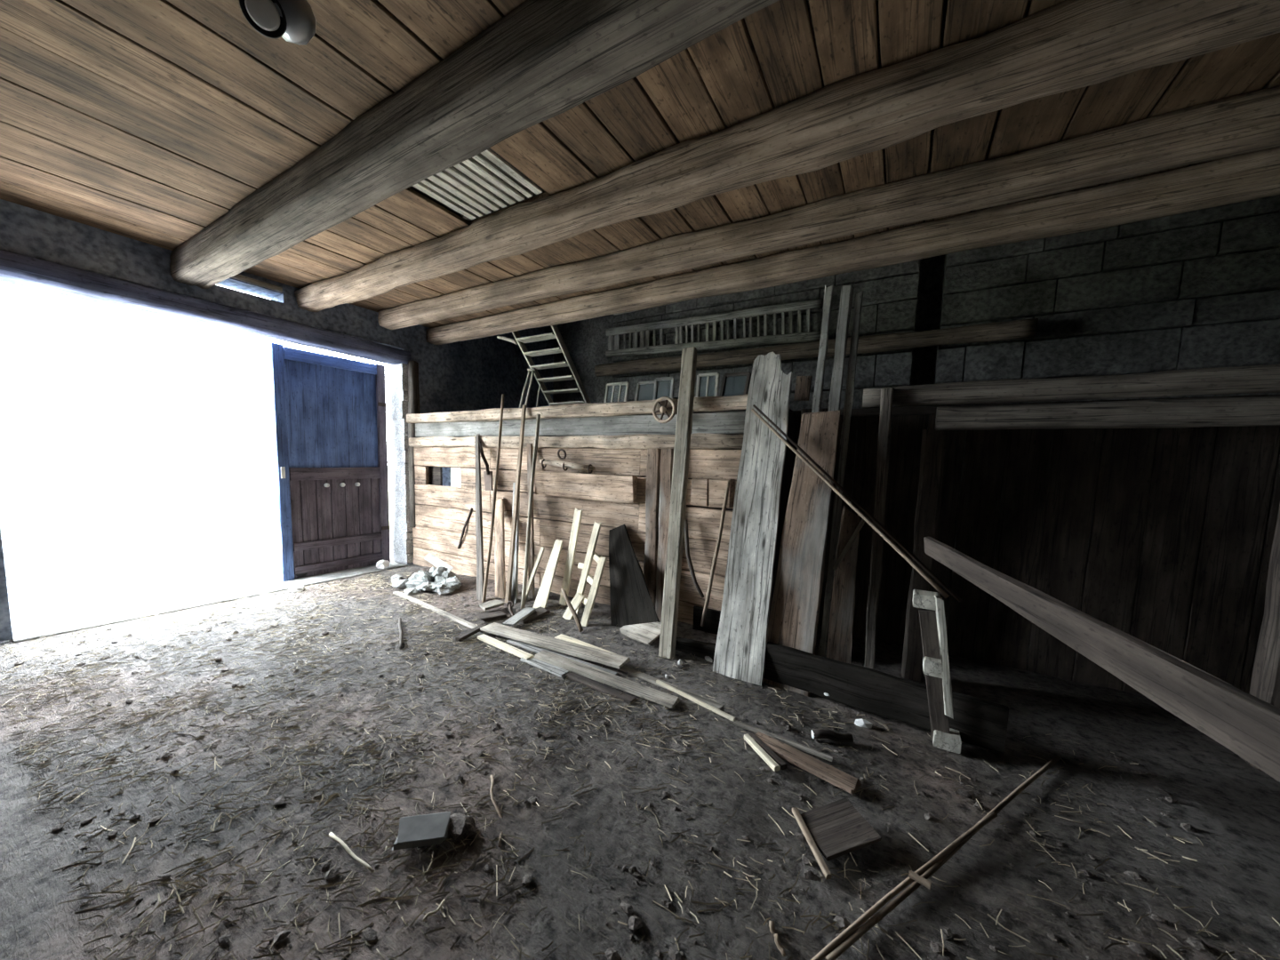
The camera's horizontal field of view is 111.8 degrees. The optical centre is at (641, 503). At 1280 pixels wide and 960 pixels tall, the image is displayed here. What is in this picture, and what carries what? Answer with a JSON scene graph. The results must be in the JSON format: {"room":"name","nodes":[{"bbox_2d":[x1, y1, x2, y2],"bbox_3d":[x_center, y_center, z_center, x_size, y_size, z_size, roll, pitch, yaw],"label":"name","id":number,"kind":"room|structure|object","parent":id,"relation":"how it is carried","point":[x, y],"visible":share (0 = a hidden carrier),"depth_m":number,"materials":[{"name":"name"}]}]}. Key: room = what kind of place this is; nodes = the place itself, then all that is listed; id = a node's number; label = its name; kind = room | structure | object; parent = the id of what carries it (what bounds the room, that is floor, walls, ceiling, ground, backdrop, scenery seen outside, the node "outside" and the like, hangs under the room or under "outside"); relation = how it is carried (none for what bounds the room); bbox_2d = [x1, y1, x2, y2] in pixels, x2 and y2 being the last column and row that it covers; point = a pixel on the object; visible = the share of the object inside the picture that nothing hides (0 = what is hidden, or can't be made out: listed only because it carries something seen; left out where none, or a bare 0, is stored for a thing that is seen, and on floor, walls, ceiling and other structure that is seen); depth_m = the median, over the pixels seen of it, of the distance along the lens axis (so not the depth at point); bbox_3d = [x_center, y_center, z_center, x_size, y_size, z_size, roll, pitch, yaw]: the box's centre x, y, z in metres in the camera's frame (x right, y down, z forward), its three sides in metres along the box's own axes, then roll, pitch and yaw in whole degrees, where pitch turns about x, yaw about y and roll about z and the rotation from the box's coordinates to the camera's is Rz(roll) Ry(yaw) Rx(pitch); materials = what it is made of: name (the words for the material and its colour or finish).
{"room":"farm building","nodes":[
{"label":"farm building","id":0,"kind":"room"},
{"bbox_2d":[0,199,553,640],"bbox_3d":[-4.610,-1.568,4.544,0.350,5.200,11.100,5,6,30],"label":"wall","id":1,"kind":"structure","parent":0,"point":[474,374],"depth_m":5.07,"materials":[{"name":"paint"}]},
{"bbox_2d":[0,249,411,364],"bbox_3d":[-4.371,-1.992,4.736,0.366,0.234,3.631,5,6,30],"label":"wooden beam","id":2,"kind":"structure","parent":1,"relation":"attached to","point":[17,269],"depth_m":4.20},
{"bbox_2d":[12,560,409,643],"bbox_3d":[-4.494,1.046,5.117,0.450,0.095,3.350,5,6,30],"label":"threshold","id":3,"kind":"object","parent":1,"relation":"attached to","point":[30,632],"depth_m":4.47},
{"bbox_2d":[232,273,282,292],"bbox_3d":[-4.291,-2.404,4.581,0.033,0.055,0.800,5,6,30],"label":"batten","id":4,"kind":"object","parent":1,"relation":"attached to","point":[241,277],"visible":0.5,"depth_m":4.73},
{"bbox_2d":[269,342,390,581],"bbox_3d":[-4.124,-0.493,5.861,0.110,2.940,1.335,5,6,30],"label":"door","id":5,"kind":"structure","parent":1,"relation":"in","point":[330,412],"depth_m":5.77,"materials":[{"name":"paint"}]},
{"bbox_2d":[408,360,420,527],"bbox_3d":[-3.320,-0.850,6.360,0.108,2.401,0.192,4,6,21],"label":"trim","id":6,"kind":"structure","parent":1,"relation":"attached to","point":[413,389],"depth_m":6.28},
{"bbox_2d":[412,446,741,624],"bbox_3d":[-1.145,0.227,5.108,5.206,1.773,0.066,5,6,30],"label":"wall","id":7,"kind":"structure","parent":0,"point":[438,530],"depth_m":4.95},
{"bbox_2d":[387,363,413,564],"bbox_3d":[-3.575,-0.569,6.408,0.411,2.917,0.100,5,6,30],"label":"trim","id":8,"kind":"structure","parent":7,"relation":"attached to","point":[397,374],"depth_m":6.36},
{"bbox_2d":[408,432,743,448],"bbox_3d":[-1.125,-0.710,4.976,5.130,0.158,0.106,5,6,30],"label":"wooden plank","id":9,"kind":"object","parent":7,"relation":"attached to","point":[698,440],"visible":0.83,"depth_m":4.55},
{"bbox_2d":[479,441,492,490],"bbox_3d":[-1.946,-0.464,5.381,0.226,0.610,0.045,5,6,30],"label":"spade","id":10,"kind":"object","parent":9,"relation":"hanging from","point":[488,475],"visible":1,"depth_m":5.37,"materials":[{"name":"metal"}]},
{"bbox_2d":[535,471,637,503],"bbox_3d":[-0.641,-0.190,4.670,1.363,0.282,0.055,5,6,30],"label":"board","id":11,"kind":"object","parent":7,"relation":"attached to","point":[587,486],"visible":0.99,"depth_m":4.60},
{"bbox_2d":[538,458,594,473],"bbox_3d":[-0.834,-0.407,4.715,0.758,0.141,0.099,5,6,30],"label":"bar","id":12,"kind":"object","parent":11,"relation":"on","point":[557,463],"visible":1,"depth_m":4.67,"materials":[{"name":"wood"}]},
{"bbox_2d":[643,448,661,608],"bbox_3d":[0.099,0.324,4.269,0.145,1.715,0.083,5,6,30],"label":"wall post","id":13,"kind":"object","parent":7,"relation":"attached to","point":[653,455],"visible":0.68,"depth_m":4.22,"materials":[{"name":"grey wood"}]},
{"bbox_2d":[655,448,673,621],"bbox_3d":[0.227,0.334,4.195,0.146,1.715,0.076,5,6,30],"label":"wall post","id":14,"kind":"object","parent":7,"relation":"attached to","point":[667,455],"visible":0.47,"depth_m":4.16,"materials":[{"name":"brown wood"}]},
{"bbox_2d":[690,478,708,506],"bbox_3d":[0.529,-0.104,3.975,0.177,0.252,0.048,5,6,30],"label":"board","id":15,"kind":"object","parent":7,"relation":"attached to","point":[700,487],"visible":0.98,"depth_m":3.95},
{"bbox_2d":[692,605,720,634],"bbox_3d":[0.716,1.115,3.929,0.540,0.282,0.032,5,6,30],"label":"baseboard","id":16,"kind":"structure","parent":7,"relation":"attached to","point":[712,620],"depth_m":3.98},
{"bbox_2d":[708,478,734,507],"bbox_3d":[0.709,-0.092,3.875,0.220,0.266,0.052,5,6,30],"label":"board","id":17,"kind":"object","parent":7,"relation":"attached to","point":[717,486],"visible":0.95,"depth_m":3.85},
{"bbox_2d":[0,562,1279,959],"bbox_3d":[-0.494,1.411,1.687,10.550,0.105,9.600,5,6,30],"label":"floor","id":18,"kind":"structure","parent":0,"point":[1233,806],"depth_m":2.01,"materials":[{"name":"soil"}]},
{"bbox_2d":[328,832,374,872],"bbox_3d":[-1.162,1.390,1.731,0.326,0.019,0.014,5,6,30],"label":"twig","id":19,"kind":"object","parent":18,"relation":"on","point":[332,835],"visible":1,"depth_m":1.73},
{"bbox_2d":[392,811,450,850],"bbox_3d":[-0.910,1.359,1.806,0.212,0.046,0.132,0,6,-12],"label":"flat slab","id":20,"kind":"object","parent":18,"relation":"on","point":[432,828],"visible":1,"depth_m":1.78,"materials":[{"name":"stone"}]},
{"bbox_2d":[404,566,463,592],"bbox_3d":[-2.513,0.979,5.318,0.796,0.444,0.524,5,6,30],"label":"sack","id":21,"kind":"object","parent":18,"relation":"on","point":[438,578],"visible":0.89,"depth_m":5.23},
{"bbox_2d":[424,552,453,575],"bbox_3d":[-2.567,0.754,5.471,0.673,0.160,0.083,6,7,40],"label":"scrap","id":22,"kind":"object","parent":21,"relation":"on","point":[429,557],"visible":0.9,"depth_m":5.48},
{"bbox_2d":[392,591,477,629],"bbox_3d":[-2.190,1.104,4.545,1.745,0.035,0.059,6,7,37],"label":"board","id":23,"kind":"object","parent":18,"relation":"on","point":[444,613],"visible":0.91,"depth_m":4.44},
{"bbox_2d":[446,813,475,842],"bbox_3d":[-0.781,1.383,1.851,0.172,0.075,0.118,5,6,30],"label":"clod","id":24,"kind":"object","parent":18,"relation":"on","point":[460,825],"visible":0.8,"depth_m":1.82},
{"bbox_2d":[455,624,486,641],"bbox_3d":[-1.529,1.158,3.908,0.072,0.081,0.313,6,7,36],"label":"scrap","id":25,"kind":"object","parent":18,"relation":"on","point":[475,630],"visible":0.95,"depth_m":3.86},
{"bbox_2d":[474,433,484,600],"bbox_3d":[-1.934,0.110,5.133,0.084,1.908,0.972,-1,6,-23],"label":"leaning board","id":26,"kind":"object","parent":18,"relation":"on","point":[480,573],"visible":0.97,"depth_m":5.07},
{"bbox_2d":[476,609,506,622],"bbox_3d":[-1.514,1.129,4.372,0.270,0.036,0.182,-2,7,-37],"label":"slab","id":27,"kind":"object","parent":18,"relation":"on","point":[492,615],"visible":1,"depth_m":4.34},
{"bbox_2d":[481,393,504,603],"bbox_3d":[-1.675,-0.087,4.921,0.050,2.357,0.654,2,5,2],"label":"pole","id":28,"kind":"object","parent":18,"relation":"on","point":[502,395],"visible":0.94,"depth_m":4.90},
{"bbox_2d":[494,496,505,599],"bbox_3d":[-1.687,0.521,5.146,0.118,1.160,0.768,0,6,-20],"label":"leaning board","id":29,"kind":"object","parent":18,"relation":"on","point":[499,519],"visible":0.88,"depth_m":5.11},
{"bbox_2d":[477,634,534,659],"bbox_3d":[-1.164,1.207,3.657,0.706,0.035,0.073,6,7,37],"label":"board","id":30,"kind":"object","parent":18,"relation":"on","point":[500,644],"visible":1,"depth_m":3.63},
{"bbox_2d":[510,482,519,603],"bbox_3d":[-1.450,0.436,4.961,0.083,1.342,0.612,0,6,-13],"label":"leaning board","id":31,"kind":"object","parent":18,"relation":"on","point":[515,579],"visible":0.53,"depth_m":4.87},
{"bbox_2d":[504,404,526,603],"bbox_3d":[-1.407,-0.009,4.857,0.062,2.215,0.451,3,6,10],"label":"leaning lath","id":32,"kind":"object","parent":18,"relation":"on","point":[508,587],"visible":0.98,"depth_m":4.84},
{"bbox_2d":[502,607,535,626],"bbox_3d":[-1.199,1.110,4.258,0.124,0.063,0.388,4,6,19],"label":"scrap","id":33,"kind":"object","parent":18,"relation":"on","point":[521,615],"visible":0.98,"depth_m":4.23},
{"bbox_2d":[520,413,540,608],"bbox_3d":[-1.213,0.065,4.726,0.053,2.100,0.449,2,5,8],"label":"pole","id":34,"kind":"object","parent":18,"relation":"on","point":[538,419],"visible":0.98,"depth_m":4.70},
{"bbox_2d":[527,442,534,598],"bbox_3d":[-1.271,0.189,4.959,0.066,1.785,0.394,0,6,-19],"label":"leaning board","id":35,"kind":"object","parent":18,"relation":"on","point":[531,565],"visible":0.65,"depth_m":4.93,"materials":[{"name":"brown wood"}]},
{"bbox_2d":[520,607,549,623],"bbox_3d":[-1.107,1.127,4.378,0.164,0.075,0.309,7,7,43],"label":"scrap","id":36,"kind":"object","parent":18,"relation":"on","point":[540,612],"visible":0.62,"depth_m":4.36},
{"bbox_2d":[525,546,544,600],"bbox_3d":[-1.200,0.788,4.789,0.248,0.625,0.049,0,6,-19],"label":"board","id":37,"kind":"object","parent":18,"relation":"on","point":[541,550],"visible":0.78,"depth_m":4.78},
{"bbox_2d":[520,656,569,678],"bbox_3d":[-0.751,1.253,3.348,0.470,0.023,0.082,5,6,33],"label":"board","id":38,"kind":"object","parent":18,"relation":"on","point":[558,671],"visible":0.9,"depth_m":3.31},
{"bbox_2d":[532,539,562,608],"bbox_3d":[-1.002,0.774,4.612,0.163,0.780,0.274,7,8,44],"label":"board","id":39,"kind":"object","parent":18,"relation":"on","point":[541,599],"visible":0.89,"depth_m":4.59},
{"bbox_2d":[506,638,617,675],"bbox_3d":[-0.677,1.234,3.505,1.126,0.024,0.103,5,6,32],"label":"board","id":40,"kind":"object","parent":18,"relation":"on","point":[527,646],"visible":0.46,"depth_m":3.57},
{"bbox_2d":[480,622,630,668],"bbox_3d":[-0.780,1.175,3.655,1.481,0.044,0.165,5,6,28],"label":"board","id":41,"kind":"object","parent":40,"relation":"on","point":[582,652],"visible":1,"depth_m":3.58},
{"bbox_2d":[559,507,583,605],"bbox_3d":[-0.757,0.578,4.604,0.249,1.075,0.063,2,5,3],"label":"board","id":42,"kind":"object","parent":18,"relation":"on","point":[577,516],"visible":0.91,"depth_m":4.59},
{"bbox_2d":[560,588,583,631],"bbox_3d":[-0.665,1.002,4.108,0.043,0.312,0.425,-2,7,-36],"label":"stick","id":43,"kind":"object","parent":18,"relation":"on","point":[571,607],"visible":1,"depth_m":4.08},
{"bbox_2d":[562,592,584,619],"bbox_3d":[-0.685,1.038,4.351,0.206,0.264,0.098,-2,6,-31],"label":"board offcut","id":44,"kind":"object","parent":18,"relation":"on","point":[577,600],"visible":0.79,"depth_m":4.34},
{"bbox_2d":[554,633,613,653],"bbox_3d":[-0.454,1.195,3.656,0.663,0.023,0.090,5,6,30],"label":"board","id":45,"kind":"object","parent":18,"relation":"on","point":[561,636],"visible":0.49,"depth_m":3.71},
{"bbox_2d":[576,520,606,626],"bbox_3d":[-0.523,0.670,4.328,0.284,0.981,0.523,-1,6,-22],"label":"pallet","id":46,"kind":"object","parent":18,"relation":"on","point":[591,554],"visible":0.85,"depth_m":4.36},
{"bbox_2d":[565,672,636,703],"bbox_3d":[-0.302,1.298,3.072,0.590,0.025,0.075,5,7,34],"label":"board","id":47,"kind":"object","parent":18,"relation":"on","point":[595,684],"visible":1,"depth_m":3.04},
{"bbox_2d":[533,649,679,708],"bbox_3d":[-0.304,1.258,3.169,1.253,0.042,0.113,5,6,31],"label":"board","id":48,"kind":"object","parent":18,"relation":"on","point":[659,697],"visible":1,"depth_m":3.10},
{"bbox_2d":[608,524,659,627],"bbox_3d":[-0.179,0.775,4.171,0.315,1.067,0.952,-1,6,-26],"label":"wooden board","id":49,"kind":"object","parent":18,"relation":"on","point":[631,603],"visible":0.92,"depth_m":4.18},
{"bbox_2d":[0,568,1279,959],"bbox_3d":[-1.167,1.263,2.966,7.479,0.109,3.414,5,6,30],"label":"litter","id":50,"kind":"object","parent":18,"relation":"on","point":[246,882],"visible":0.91,"depth_m":2.22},
{"bbox_2d":[0,571,1279,959],"bbox_3d":[-1.158,1.271,2.951,7.421,0.109,3.322,5,6,30],"label":"stones","id":51,"kind":"object","parent":18,"relation":"on","point":[635,923],"visible":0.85,"depth_m":1.91},
{"bbox_2d":[619,621,661,645],"bbox_3d":[0.006,1.119,3.848,0.244,0.196,0.544,-2,6,-33],"label":"board offcut","id":52,"kind":"object","parent":18,"relation":"on","point":[645,633],"visible":0.62,"depth_m":3.78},
{"bbox_2d":[619,665,723,709],"bbox_3d":[0.183,1.299,3.086,0.867,0.038,0.066,6,7,39],"label":"board","id":53,"kind":"object","parent":18,"relation":"on","point":[649,678],"visible":0.78,"depth_m":3.09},
{"bbox_2d":[658,346,696,659],"bbox_3d":[0.318,-0.075,3.736,0.141,2.626,0.781,3,6,13],"label":"leaning post","id":54,"kind":"object","parent":18,"relation":"on","point":[668,626],"visible":1,"depth_m":3.69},
{"bbox_2d":[684,520,703,598],"bbox_3d":[0.475,0.505,3.999,0.040,0.689,0.285,-3,7,-40],"label":"stick","id":55,"kind":"object","parent":54,"relation":"attached to","point":[686,536],"visible":0.95,"depth_m":4.03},
{"bbox_2d":[656,680,735,721],"bbox_3d":[0.339,1.302,2.887,0.635,0.027,0.024,7,7,43],"label":"batten","id":56,"kind":"object","parent":18,"relation":"on","point":[671,688],"visible":0.98,"depth_m":2.86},
{"bbox_2d":[700,480,730,626],"bbox_3d":[0.662,0.455,3.885,0.220,1.342,0.057,1,5,-2],"label":"stick","id":57,"kind":"object","parent":18,"relation":"on","point":[716,554],"visible":1,"depth_m":3.87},
{"bbox_2d":[712,352,792,685],"bbox_3d":[0.912,0.031,3.416,0.384,2.535,0.699,5,6,30],"label":"plank","id":58,"kind":"object","parent":18,"relation":"on","point":[741,639],"visible":0.96,"depth_m":3.38,"materials":[{"name":"grey wood"}]},
{"bbox_2d":[751,408,949,598],"bbox_3d":[1.346,-0.100,3.027,0.024,1.206,1.434,-3,7,-42],"label":"rod","id":59,"kind":"object","parent":58,"relation":"attached to","point":[860,514],"visible":1,"depth_m":2.90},
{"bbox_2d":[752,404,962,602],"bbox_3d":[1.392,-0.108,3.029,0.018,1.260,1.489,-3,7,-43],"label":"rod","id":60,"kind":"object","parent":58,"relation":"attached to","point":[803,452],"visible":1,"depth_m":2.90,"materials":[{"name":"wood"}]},
{"bbox_2d":[744,733,780,771],"bbox_3d":[0.653,1.363,2.384,0.035,0.039,0.292,0,6,-19],"label":"batten","id":61,"kind":"object","parent":18,"relation":"on","point":[755,746],"visible":1,"depth_m":2.35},
{"bbox_2d":[749,732,787,769],"bbox_3d":[0.694,1.369,2.406,0.037,0.031,0.284,-1,6,-22],"label":"batten","id":62,"kind":"object","parent":18,"relation":"on","point":[783,765],"visible":0.79,"depth_m":2.37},
{"bbox_2d":[733,720,832,761],"bbox_3d":[0.797,1.357,2.496,0.563,0.030,0.028,5,7,35],"label":"batten","id":63,"kind":"object","parent":18,"relation":"on","point":[791,743],"visible":0.98,"depth_m":2.46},
{"bbox_2d":[762,410,840,696],"bbox_3d":[1.180,0.347,3.232,0.368,2.093,0.470,5,6,30],"label":"plank","id":64,"kind":"object","parent":18,"relation":"on","point":[796,604],"visible":0.83,"depth_m":3.20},
{"bbox_2d":[751,731,861,794],"bbox_3d":[0.862,1.381,2.335,0.570,0.038,0.102,7,8,44],"label":"board","id":65,"kind":"object","parent":18,"relation":"on","point":[843,780],"visible":0.91,"depth_m":2.28,"materials":[{"name":"brown wood"}]},
{"bbox_2d":[811,285,834,412],"bbox_3d":[1.305,-0.208,3.383,0.072,3.050,0.574,5,7,35],"label":"tall lath","id":66,"kind":"object","parent":18,"relation":"on","point":[828,291],"visible":0.34,"depth_m":3.41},
{"bbox_2d":[811,728,853,743],"bbox_3d":[1.106,1.347,2.518,0.224,0.065,0.052,2,5,6],"label":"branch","id":67,"kind":"object","parent":18,"relation":"on","point":[816,733],"visible":1,"depth_m":2.50,"materials":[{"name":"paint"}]},
{"bbox_2d":[792,798,881,879],"bbox_3d":[0.840,1.414,1.852,0.308,0.064,0.304,1,6,-10],"label":"wooden board","id":68,"kind":"object","parent":18,"relation":"on","point":[836,828],"visible":1,"depth_m":1.86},
{"bbox_2d":[817,290,863,657],"bbox_3d":[1.524,-0.159,3.332,0.063,2.966,0.471,6,7,35],"label":"tall lath","id":69,"kind":"object","parent":18,"relation":"on","point":[855,331],"visible":0.9,"depth_m":3.32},
{"bbox_2d":[827,285,853,411],"bbox_3d":[1.422,-0.188,3.346,0.092,3.018,0.519,6,7,38],"label":"tall lath","id":70,"kind":"object","parent":18,"relation":"on","point":[846,291],"visible":0.33,"depth_m":3.36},
{"bbox_2d":[675,637,1008,753],"bbox_3d":[1.138,1.203,3.098,2.254,0.325,0.108,5,7,34],"label":"wooden plank","id":71,"kind":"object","parent":18,"relation":"on","point":[980,723],"depth_m":2.79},
{"bbox_2d":[826,505,859,663],"bbox_3d":[1.552,0.674,3.413,0.246,1.315,0.059,3,6,14],"label":"board","id":72,"kind":"object","parent":18,"relation":"on","point":[843,600],"visible":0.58,"depth_m":3.39,"materials":[{"name":"brown wood"}]},
{"bbox_2d":[864,388,894,669],"bbox_3d":[1.762,0.255,3.241,0.107,2.181,0.067,5,6,30],"label":"post","id":73,"kind":"object","parent":18,"relation":"on","point":[886,394],"visible":0.88,"depth_m":3.21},
{"bbox_2d":[832,519,865,569],"bbox_3d":[1.553,0.307,3.252,0.238,0.393,0.038,1,5,-5],"label":"brace","id":74,"kind":"object","parent":73,"relation":"attached to","point":[860,524],"visible":0.93,"depth_m":3.24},
{"bbox_2d":[810,812,997,959],"bbox_3d":[1.043,1.437,1.664,1.257,0.056,0.031,-1,6,-29],"label":"pole","id":75,"kind":"object","parent":18,"relation":"on","point":[820,956],"visible":1,"depth_m":1.61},
{"bbox_2d":[908,870,931,889],"bbox_3d":[1.053,1.425,1.642,0.020,0.025,0.072,-3,7,-42],"label":"stick","id":76,"kind":"object","parent":75,"relation":"on","point":[912,875],"visible":1,"depth_m":1.64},
{"bbox_2d":[901,429,947,682],"bbox_3d":[2.122,0.404,3.271,0.152,1.900,0.106,5,6,30],"label":"post","id":77,"kind":"object","parent":18,"relation":"on","point":[933,442],"visible":0.77,"depth_m":3.22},
{"bbox_2d":[912,589,961,753],"bbox_3d":[1.720,0.961,2.533,0.289,0.895,0.130,5,6,30],"label":"wooden frame","id":78,"kind":"object","parent":18,"relation":"on","point":[936,669],"visible":1,"depth_m":2.51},
{"bbox_2d":[824,755,1060,959],"bbox_3d":[1.463,1.440,1.907,2.022,0.031,0.028,-2,6,-31],"label":"pole","id":79,"kind":"object","parent":18,"relation":"on","point":[885,910],"visible":0.87,"depth_m":1.63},
{"bbox_2d":[923,536,1279,782],"bbox_3d":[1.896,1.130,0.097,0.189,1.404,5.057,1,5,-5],"label":"plank","id":80,"kind":"object","parent":18,"relation":"on","point":[1244,724],"visible":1,"depth_m":1.47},
{"bbox_2d":[1240,503,1279,770],"bbox_3d":[3.542,0.542,2.343,0.188,1.880,0.148,5,6,30],"label":"post","id":81,"kind":"object","parent":18,"relation":"on","point":[1265,684],"visible":0.64,"depth_m":2.38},
{"bbox_2d":[935,395,1279,430],"bbox_3d":[3.761,-0.476,2.192,3.780,0.184,0.182,5,6,30],"label":"lintel","id":82,"kind":"object","parent":81,"relation":"on","point":[1250,411],"visible":0.99,"depth_m":2.62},
{"bbox_2d":[862,364,1279,407],"bbox_3d":[3.534,-0.659,2.254,4.260,0.162,0.180,5,6,30],"label":"wooden beam","id":83,"kind":"structure","parent":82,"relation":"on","point":[1252,379],"depth_m":2.64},
{"bbox_2d":[0,0,1279,327],"bbox_3d":[-0.019,-3.011,1.759,10.850,1.860,11.400,5,6,30],"label":"ceiling","id":84,"kind":"structure","parent":0,"point":[145,121],"depth_m":2.37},
{"bbox_2d":[238,0,315,44],"bbox_3d":[-1.483,-1.989,1.771,0.237,0.269,0.298,-3,7,-39],"label":"ceiling lamp","id":85,"kind":"object","parent":84,"relation":"attached to","point":[293,20],"visible":1,"depth_m":1.70,"materials":[{"name":"metal"}]},
{"bbox_2d":[169,0,779,288],"bbox_3d":[-0.100,-1.940,1.727,10.300,0.312,0.288,5,6,30],"label":"ceiling beam","id":86,"kind":"structure","parent":84,"relation":"attached to","point":[543,60],"depth_m":2.09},
{"bbox_2d":[412,148,542,220],"bbox_3d":[-1.271,-2.261,2.982,0.870,0.056,0.800,5,6,30],"label":"ceiling vent","id":87,"kind":"object","parent":84,"relation":"in","point":[486,206],"visible":0.59,"depth_m":3.07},
{"bbox_2d":[294,0,1279,311],"bbox_3d":[0.436,-2.031,2.624,10.302,0.291,0.377,5,6,30],"label":"ceiling beam","id":88,"kind":"structure","parent":84,"relation":"attached to","point":[1066,45],"depth_m":2.13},
{"bbox_2d":[377,85,1279,329],"bbox_3d":[0.992,-2.095,3.363,10.103,0.230,0.232,5,6,29],"label":"ceiling beam","id":89,"kind":"structure","parent":84,"relation":"attached to","point":[1247,123],"depth_m":2.79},
{"bbox_2d":[425,146,1279,344],"bbox_3d":[1.243,-2.144,3.980,10.300,0.229,0.230,5,6,30],"label":"ceiling beam","id":90,"kind":"structure","parent":84,"relation":"attached to","point":[1253,175],"depth_m":3.27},
{"bbox_2d":[418,412,1279,694],"bbox_3d":[1.189,0.219,4.189,10.219,2.140,0.767,5,6,30],"label":"wall","id":91,"kind":"structure","parent":0,"point":[1183,525],"depth_m":3.30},
{"bbox_2d":[431,466,442,485],"bbox_3d":[-2.954,-0.385,6.233,0.240,0.341,0.034,5,6,30],"label":"slide","id":92,"kind":"object","parent":91,"relation":"attached to","point":[436,473],"visible":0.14,"depth_m":6.20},
{"bbox_2d":[603,381,629,402],"bbox_3d":[-0.329,-1.276,5.372,0.364,0.446,0.082,5,6,30],"label":"window sash","id":93,"kind":"structure","parent":91,"relation":"in","point":[614,392],"depth_m":5.36,"materials":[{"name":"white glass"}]},
{"bbox_2d":[634,376,674,400],"bbox_3d":[0.135,-1.241,5.119,0.594,0.451,0.217,5,6,30],"label":"window sash","id":94,"kind":"structure","parent":91,"relation":"in","point":[663,387],"depth_m":5.01,"materials":[{"name":"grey glass"}]},
{"bbox_2d":[696,372,719,397],"bbox_3d":[0.712,-1.198,4.755,0.256,0.464,0.077,5,6,30],"label":"window sash","id":95,"kind":"structure","parent":91,"relation":"in","point":[708,384],"depth_m":4.75,"materials":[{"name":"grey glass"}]},
{"bbox_2d":[720,371,751,396],"bbox_3d":[0.956,-1.151,4.519,0.323,0.430,0.113,5,6,30],"label":"window sash","id":96,"kind":"structure","parent":91,"relation":"in","point":[733,383],"depth_m":4.52,"materials":[{"name":"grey glass"}]},
{"bbox_2d":[549,394,1279,428],"bbox_3d":[1.816,-0.952,5.125,10.200,0.070,3.230,5,6,30],"label":"floor","id":97,"kind":"structure","parent":0,"point":[928,411],"depth_m":3.77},
{"bbox_2d":[519,368,535,407],"bbox_3d":[-1.676,-1.572,6.239,0.178,0.764,0.234,5,6,30],"label":"fork","id":98,"kind":"object","parent":97,"relation":"on","point":[532,370],"visible":0.77,"depth_m":6.24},
{"bbox_2d":[406,398,678,423],"bbox_3d":[-1.507,-1.067,5.155,4.267,0.148,0.128,5,6,30],"label":"board","id":99,"kind":"object","parent":97,"relation":"attached to","point":[645,406],"visible":0.92,"depth_m":4.79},
{"bbox_2d":[652,396,675,423],"bbox_3d":[0.218,-0.877,4.067,0.247,0.247,0.125,5,6,30],"label":"pulley wheel","id":100,"kind":"object","parent":99,"relation":"hanging from","point":[663,409],"visible":0.98,"depth_m":4.03,"materials":[{"name":"wood"}]},
{"bbox_2d":[496,324,591,405],"bbox_3d":[-1.363,-1.822,6.290,1.042,1.306,1.157,5,6,30],"label":"ladder","id":101,"kind":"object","parent":97,"relation":"on","point":[556,334],"depth_m":6.07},
{"bbox_2d":[415,414,692,437],"bbox_3d":[-1.421,-0.912,5.206,4.400,0.210,0.056,5,6,30],"label":"wooden beam","id":102,"kind":"structure","parent":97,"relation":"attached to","point":[623,425],"depth_m":4.88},
{"bbox_2d":[691,410,745,433],"bbox_3d":[0.797,-0.725,3.890,0.730,0.204,0.056,5,6,30],"label":"fascia board","id":103,"kind":"object","parent":97,"relation":"attached to","point":[732,421],"visible":0.58,"depth_m":3.91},
{"bbox_2d":[693,393,748,411],"bbox_3d":[0.773,-0.886,3.810,0.706,0.137,0.116,5,6,30],"label":"board","id":104,"kind":"object","parent":97,"relation":"attached to","point":[700,404],"visible":0.62,"depth_m":3.81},
{"bbox_2d":[793,376,812,400],"bbox_3d":[1.361,-0.972,3.663,0.131,0.206,0.034,5,6,30],"label":"board offcut","id":105,"kind":"object","parent":97,"relation":"on","point":[803,385],"visible":1,"depth_m":3.65,"materials":[{"name":"brown wood"}]},
{"bbox_2d":[552,194,1279,635],"bbox_3d":[2.383,-1.529,5.982,10.176,5.248,1.306,5,6,30],"label":"wall","id":106,"kind":"structure","parent":0,"point":[1197,289],"depth_m":4.25,"materials":[{"name":"grey stone"}]},
{"bbox_2d":[605,297,823,357],"bbox_3d":[0.813,-2.338,5.981,3.161,0.530,0.100,5,6,30],"label":"rack","id":107,"kind":"object","parent":106,"relation":"attached to","point":[818,303],"visible":0.97,"depth_m":5.82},
{"bbox_2d":[594,318,1038,376],"bbox_3d":[1.544,-1.890,5.489,5.218,0.205,0.163,5,6,30],"label":"beam","id":108,"kind":"structure","parent":106,"relation":"attached to","point":[1026,328],"depth_m":4.87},
{"label":"outside","id":109,"kind":"structure","parent":0,"visible":0},
{"bbox_2d":[7,531,392,628],"bbox_3d":[-5.953,1.143,5.963,3.100,0.360,28.000,5,6,30],"label":"ground","id":110,"kind":"structure","parent":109,"point":[35,599],"depth_m":5.44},
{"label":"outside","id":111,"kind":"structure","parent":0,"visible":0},
{"bbox_2d":[0,463,461,578],"bbox_3d":[-34.225,-0.996,20.282,60.500,0.400,90.000,5,6,30],"label":"meadow","id":112,"kind":"structure","parent":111,"point":[63,543],"depth_m":10.97,"materials":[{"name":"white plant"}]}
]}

